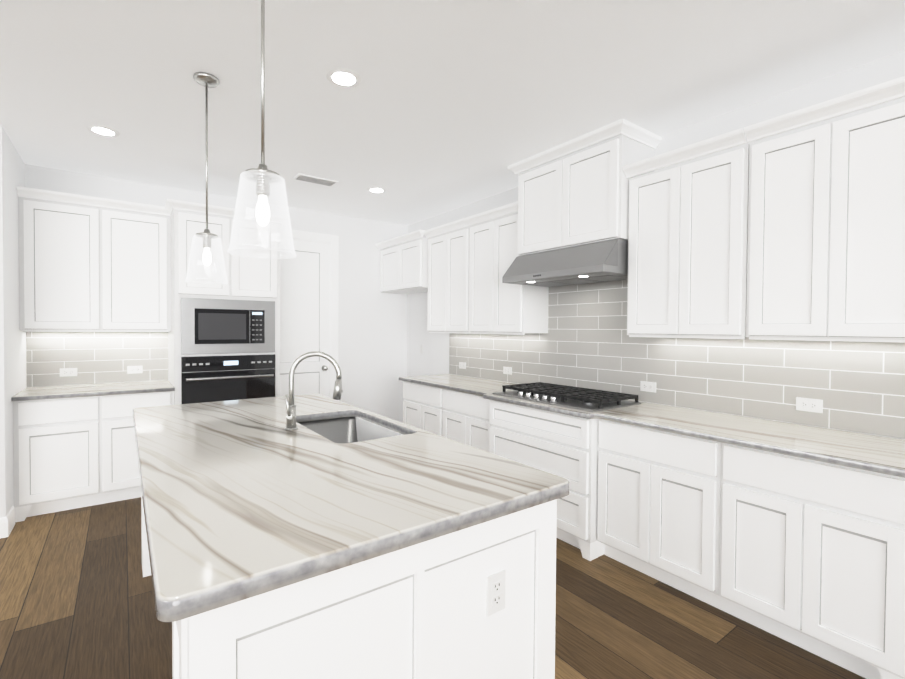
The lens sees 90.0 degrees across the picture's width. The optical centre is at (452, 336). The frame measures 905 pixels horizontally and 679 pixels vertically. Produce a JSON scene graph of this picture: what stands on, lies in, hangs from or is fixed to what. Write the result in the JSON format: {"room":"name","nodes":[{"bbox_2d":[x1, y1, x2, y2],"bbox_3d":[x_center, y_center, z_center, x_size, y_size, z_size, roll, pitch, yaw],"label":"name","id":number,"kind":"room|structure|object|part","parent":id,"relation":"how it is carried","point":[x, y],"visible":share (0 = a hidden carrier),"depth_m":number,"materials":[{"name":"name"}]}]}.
{"room":"kitchen","nodes":[
{"label":"kitchen","id":0,"kind":"room"},
{"bbox_2d":[0,125,26,517],"bbox_3d":[-4.808,-0.026,2.317,3.760,2.740,1.020,0,1,-36],"label":"wall","id":1,"kind":"structure","parent":0,"point":[13,377],"depth_m":3.16,"materials":[{"name":"white paint"}]},
{"bbox_2d":[0,514,10,538],"bbox_3d":[-4.507,1.285,1.926,3.774,0.135,0.014,0,1,-36],"label":"baseboard","id":2,"kind":"structure","parent":1,"relation":"attached to","point":[7,523],"depth_m":3.03,"materials":[{"name":"white wood"}]},
{"bbox_2d":[25,164,407,422],"bbox_3d":[-2.027,-0.050,4.886,3.760,2.740,0.150,0,1,-36],"label":"wall","id":3,"kind":"structure","parent":0,"point":[372,340],"depth_m":5.42,"materials":[{"name":"white paint"}]},
{"bbox_2d":[16,186,170,331],"bbox_3d":[-2.984,-0.589,3.845,0.988,1.093,0.380,0,1,-36],"label":"upper cabinet","id":4,"kind":"object","parent":3,"relation":"attached to","point":[83,268],"visible":0.98,"depth_m":3.70,"materials":[{"name":"white wood"}]},
{"bbox_2d":[26,332,167,386],"bbox_3d":[-3.100,0.168,4.008,0.988,0.490,0.010,0,1,-36],"label":"tile backsplash","id":5,"kind":"structure","parent":3,"relation":"attached to","point":[99,357],"depth_m":3.97,"materials":[{"name":"grey tile"}]},
{"bbox_2d":[60,368,76,376],"bbox_3d":[-3.281,0.304,3.867,0.115,0.070,0.008,0,1,-36],"label":"electrical outlet","id":6,"kind":"object","parent":5,"relation":"attached to","point":[68,372],"visible":1,"depth_m":3.87,"materials":[{"name":"white plastic"}]},
{"bbox_2d":[127,366,142,373],"bbox_3d":[-2.906,0.302,4.141,0.115,0.070,0.008,0,1,-36],"label":"electrical outlet","id":7,"kind":"object","parent":5,"relation":"attached to","point":[134,369],"visible":1,"depth_m":4.14,"materials":[{"name":"white plastic"}]},
{"bbox_2d":[280,238,329,396],"bbox_3d":[-1.682,0.122,4.999,0.692,2.374,0.075,0,1,-36],"label":"pantry door","id":8,"kind":"structure","parent":3,"relation":"in","point":[304,300],"depth_m":5.06,"materials":[{"name":"white wood"}]},
{"bbox_2d":[280,228,338,398],"bbox_3d":[-1.700,0.075,5.023,0.900,2.494,0.021,0,1,-36],"label":"door frame","id":9,"kind":"structure","parent":3,"relation":"attached to","point":[332,241],"depth_m":5.23,"materials":[{"name":"white wood"}]},
{"bbox_2d":[0,497,865,678],"bbox_3d":[-0.714,1.464,-0.091,7.520,0.100,9.790,0,1,-36],"label":"floor","id":10,"kind":"structure","parent":0,"point":[77,600],"depth_m":2.19,"materials":[{"name":"brown wood"}]},
{"bbox_2d":[11,380,174,521],"bbox_3d":[-2.915,0.876,3.761,0.988,0.913,0.648,0,1,-36],"label":"base cabinet","id":11,"kind":"object","parent":10,"relation":"on","point":[74,446],"visible":0.81,"depth_m":3.46,"materials":[{"name":"white wood"}]},
{"bbox_2d":[11,380,174,400],"bbox_3d":[-2.910,0.435,3.750,0.987,0.031,0.638,0,1,-36],"label":"countertop","id":12,"kind":"structure","parent":11,"relation":"on","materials":[{"name":"white stone"}]},
{"bbox_2d":[165,199,285,404],"bbox_3d":[-2.147,0.096,4.273,0.962,2.465,0.700,0,1,-36],"label":"tall cabinet","id":13,"kind":"object","parent":10,"relation":"on","point":[223,342],"visible":0.73,"depth_m":4.00,"materials":[{"name":"white wood"}]},
{"bbox_2d":[181,354,274,403],"bbox_3d":[-1.970,0.537,4.032,0.762,0.736,0.087,0,1,-36],"label":"wall oven","id":14,"kind":"object","parent":13,"relation":"in","point":[204,377],"depth_m":4.02,"materials":[{"name":"black glass"}]},
{"bbox_2d":[181,298,274,354],"bbox_3d":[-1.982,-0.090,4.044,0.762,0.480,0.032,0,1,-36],"label":"microwave","id":15,"kind":"object","parent":13,"relation":"in","point":[209,326],"depth_m":4.02,"materials":[{"name":"silver metal"}]},
{"bbox_2d":[140,479,556,678],"bbox_3d":[-0.757,0.933,2.105,1.075,0.886,2.284,0,1,-36],"label":"kitchen island","id":16,"kind":"object","parent":10,"relation":"on","point":[478,602],"depth_m":1.17,"materials":[{"name":"white paint"}]},
{"bbox_2d":[133,396,568,626],"bbox_3d":[-0.763,0.468,2.089,1.130,0.042,2.376,0,1,-36],"label":"island countertop","id":17,"kind":"structure","parent":16,"relation":"on","point":[237,506],"depth_m":1.33,"materials":[{"name":"white stone"}]},
{"bbox_2d":[281,351,344,430],"bbox_3d":[-0.683,0.257,2.196,0.256,0.374,0.150,0,1,-36],"label":"faucet","id":18,"kind":"object","parent":17,"relation":"on","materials":[{"name":"silver metal"}]},
{"bbox_2d":[297,415,408,442],"bbox_3d":[-0.534,0.587,2.319,0.448,0.226,0.789,0,1,-36],"label":"sink","id":19,"kind":"object","parent":17,"relation":"in","point":[343,428],"depth_m":2.64,"materials":[{"name":"silver metal"}]},
{"bbox_2d":[403,382,438,434],"bbox_3d":[-0.065,0.898,4.612,0.618,0.878,0.720,0,1,-36],"label":"base cabinet","id":20,"kind":"object","parent":10,"relation":"on","point":[420,403],"depth_m":4.41,"materials":[{"name":"white wood"}]},
{"bbox_2d":[439,390,486,449],"bbox_3d":[0.360,0.911,4.029,0.618,0.878,0.724,0,1,-36],"label":"base cabinet","id":21,"kind":"object","parent":10,"relation":"on","point":[462,418],"depth_m":3.88,"materials":[{"name":"white wood"}]},
{"bbox_2d":[483,398,594,560],"bbox_3d":[0.827,0.926,3.335,0.683,0.878,0.945,0,1,-36],"label":"base cabinet","id":22,"kind":"object","parent":10,"relation":"on","point":[562,445],"depth_m":2.95,"materials":[{"name":"white wood"}]},
{"bbox_2d":[595,422,714,604],"bbox_3d":[1.341,0.941,2.686,0.618,0.878,0.710,0,1,-36],"label":"base cabinet","id":23,"kind":"object","parent":10,"relation":"on","point":[655,493],"depth_m":2.48,"materials":[{"name":"white wood"}]},
{"bbox_2d":[711,446,904,678],"bbox_3d":[1.750,0.953,2.125,0.618,0.878,0.680,0,1,-36],"label":"base cabinet","id":24,"kind":"object","parent":10,"relation":"on","point":[792,533],"depth_m":1.91,"materials":[{"name":"white wood"}]},
{"bbox_2d":[399,374,904,481],"bbox_3d":[0.798,0.468,3.333,0.708,0.030,3.812,0,1,-36],"label":"countertop","id":25,"kind":"structure","parent":24,"relation":"on","point":[877,456],"depth_m":2.29,"materials":[{"name":"white stone"}]},
{"bbox_2d":[492,382,641,411],"bbox_3d":[0.799,0.422,3.304,0.535,0.060,0.931,0,1,-36],"label":"cooktop","id":26,"kind":"object","parent":25,"relation":"in","point":[588,399],"visible":1,"depth_m":3.14,"materials":[{"name":"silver metal"}]},
{"bbox_2d":[0,0,904,225],"bbox_3d":[-0.694,-1.375,-0.139,7.520,0.100,9.790,0,1,-36],"label":"ceiling","id":27,"kind":"structure","parent":0,"point":[443,106],"depth_m":2.40,"materials":[{"name":"white paint"}]},
{"bbox_2d":[86,125,119,136],"bbox_3d":[-2.360,-1.388,3.059,0.179,0.005,0.179,0,1,-42],"label":"recessed light","id":28,"kind":"object","parent":27,"relation":"in","point":[101,130],"depth_m":3.05,"materials":[{"name":"white"}]},
{"bbox_2d":[185,72,228,284],"bbox_3d":[-1.310,-0.830,2.414,0.208,1.084,0.208,0,1,-36],"label":"pendant light","id":29,"kind":"object","parent":27,"relation":"hanging from","point":[206,81],"visible":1,"depth_m":2.40,"materials":[{"name":"clear glass"}]},
{"bbox_3d":[-1.313,-0.426,2.421,0.043,0.096,0.043,0,1,-36],"label":"bulb","id":30,"kind":"part","parent":29,"relation":"part of","materials":[{"name":"white glass"}]},
{"bbox_3d":[-1.313,-0.410,2.421,0.208,0.245,0.208,0,1,-36],"label":"lamp shade","id":31,"kind":"part","parent":29,"relation":"part of","materials":[{"name":"clear glass"}]},
{"bbox_2d":[227,0,296,258],"bbox_3d":[-0.609,-0.809,1.453,0.208,1.084,0.208,0,1,-36],"label":"pendant light","id":32,"kind":"object","parent":27,"relation":"hanging from","point":[262,176],"visible":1,"depth_m":1.45,"materials":[{"name":"clear glass"}]},
{"bbox_3d":[-0.612,-0.389,1.460,0.208,0.245,0.208,0,1,-36],"label":"lamp shade","id":33,"kind":"part","parent":32,"relation":"part of","materials":[{"name":"clear glass"}]},
{"bbox_3d":[-0.612,-0.405,1.460,0.043,0.096,0.043,0,1,-36],"label":"bulb","id":34,"kind":"part","parent":32,"relation":"part of","materials":[{"name":"white glass"}]},
{"bbox_2d":[293,173,338,186],"bbox_3d":[-1.220,-1.394,4.040,0.360,0.010,0.160,0,1,-36],"label":"ceiling vent","id":35,"kind":"object","parent":27,"relation":"in","point":[315,180],"visible":1,"depth_m":4.03,"materials":[{"name":"white metal"}]},
{"bbox_2d":[326,69,360,86],"bbox_3d":[-0.575,-1.365,2.394,0.179,0.005,0.179,0,1,-42],"label":"recessed light","id":36,"kind":"object","parent":27,"relation":"in","point":[343,77],"depth_m":2.38,"materials":[{"name":"white"}]},
{"bbox_2d":[367,187,385,192],"bbox_3d":[-0.724,-1.399,4.328,0.179,0.005,0.179,0,1,-42],"label":"recessed light","id":37,"kind":"object","parent":27,"relation":"in","point":[373,189],"depth_m":4.32,"materials":[{"name":"white"}]},
{"bbox_2d":[407,50,904,439],"bbox_3d":[2.316,0.030,1.997,0.150,2.740,9.640,0,1,-36],"label":"wall","id":38,"kind":"structure","parent":0,"point":[433,359],"depth_m":2.86,"materials":[{"name":"white paint"}]},
{"bbox_2d":[376,230,428,293],"bbox_3d":[-0.463,-0.834,5.286,0.450,0.596,1.015,0,1,-36],"label":"upper cabinet","id":39,"kind":"object","parent":38,"relation":"attached to","point":[403,268],"visible":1,"depth_m":5.12,"materials":[{"name":"white wood"}]},
{"bbox_2d":[424,218,470,333],"bbox_3d":[0.045,-0.576,4.651,0.380,1.083,0.715,0,1,-36],"label":"upper cabinet","id":40,"kind":"object","parent":38,"relation":"attached to","point":[448,279],"visible":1,"depth_m":4.53,"materials":[{"name":"white wood"}]},
{"bbox_2d":[464,201,548,334],"bbox_3d":[0.470,-0.563,4.069,0.380,1.083,0.715,0,1,-36],"label":"upper cabinet","id":41,"kind":"object","parent":38,"relation":"attached to","point":[497,305],"visible":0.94,"depth_m":3.93,"materials":[{"name":"white wood"}]},
{"bbox_2d":[508,119,661,255],"bbox_3d":[0.932,-1.004,3.369,0.455,0.721,1.039,0,1,-36],"label":"upper cabinet","id":42,"kind":"object","parent":38,"relation":"attached to","point":[579,198],"visible":0.94,"depth_m":3.14,"materials":[{"name":"white wood"}]},
{"bbox_2d":[502,239,627,286],"bbox_3d":[0.884,-0.523,3.345,0.545,0.230,0.928,0,1,-36],"label":"range hood","id":43,"kind":"object","parent":42,"relation":"attached to","point":[603,261],"visible":0.96,"depth_m":3.12,"materials":[{"name":"silver metal"}]},
{"bbox_2d":[449,280,904,438],"bbox_3d":[1.088,-0.093,3.543,0.010,1.085,3.790,0,1,-36],"label":"tile backsplash","id":44,"kind":"structure","parent":38,"relation":"attached to","point":[586,341],"depth_m":2.89,"materials":[{"name":"grey tile"}]},
{"bbox_2d":[459,362,465,368],"bbox_3d":[0.107,0.310,4.873,0.008,0.070,0.115,0,1,-36],"label":"electrical outlet","id":45,"kind":"object","parent":44,"relation":"attached to","point":[462,365],"visible":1,"depth_m":4.87,"materials":[{"name":"white plastic"}]},
{"bbox_2d":[503,367,511,374],"bbox_3d":[0.523,0.323,4.304,0.008,0.070,0.115,0,1,-36],"label":"electrical outlet","id":46,"kind":"object","parent":44,"relation":"attached to","point":[507,370],"visible":1,"depth_m":4.30,"materials":[{"name":"white plastic"}]},
{"bbox_2d":[640,381,655,392],"bbox_3d":[1.363,0.348,3.153,0.008,0.070,0.115,0,1,-36],"label":"electrical outlet","id":47,"kind":"object","parent":44,"relation":"attached to","point":[646,386],"visible":1,"depth_m":3.15,"materials":[{"name":"white plastic"}]},
{"bbox_2d":[796,397,822,412],"bbox_3d":[1.903,0.365,2.414,0.008,0.070,0.115,0,1,-36],"label":"electrical outlet","id":48,"kind":"object","parent":44,"relation":"attached to","point":[809,405],"visible":1,"depth_m":2.41,"materials":[{"name":"white plastic"}]},
{"bbox_2d":[623,128,749,338],"bbox_3d":[1.443,-0.539,2.737,0.380,1.093,0.695,0,1,-36],"label":"upper cabinet","id":49,"kind":"object","parent":38,"relation":"attached to","point":[687,245],"visible":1,"depth_m":2.61,"materials":[{"name":"white wood"}]},
{"bbox_2d":[744,76,904,342],"bbox_3d":[1.869,-0.526,2.153,0.380,1.093,0.742,0,1,-36],"label":"upper cabinet","id":50,"kind":"object","parent":38,"relation":"attached to","point":[826,235],"visible":1,"depth_m":2.09,"materials":[{"name":"white wood"}]}
]}

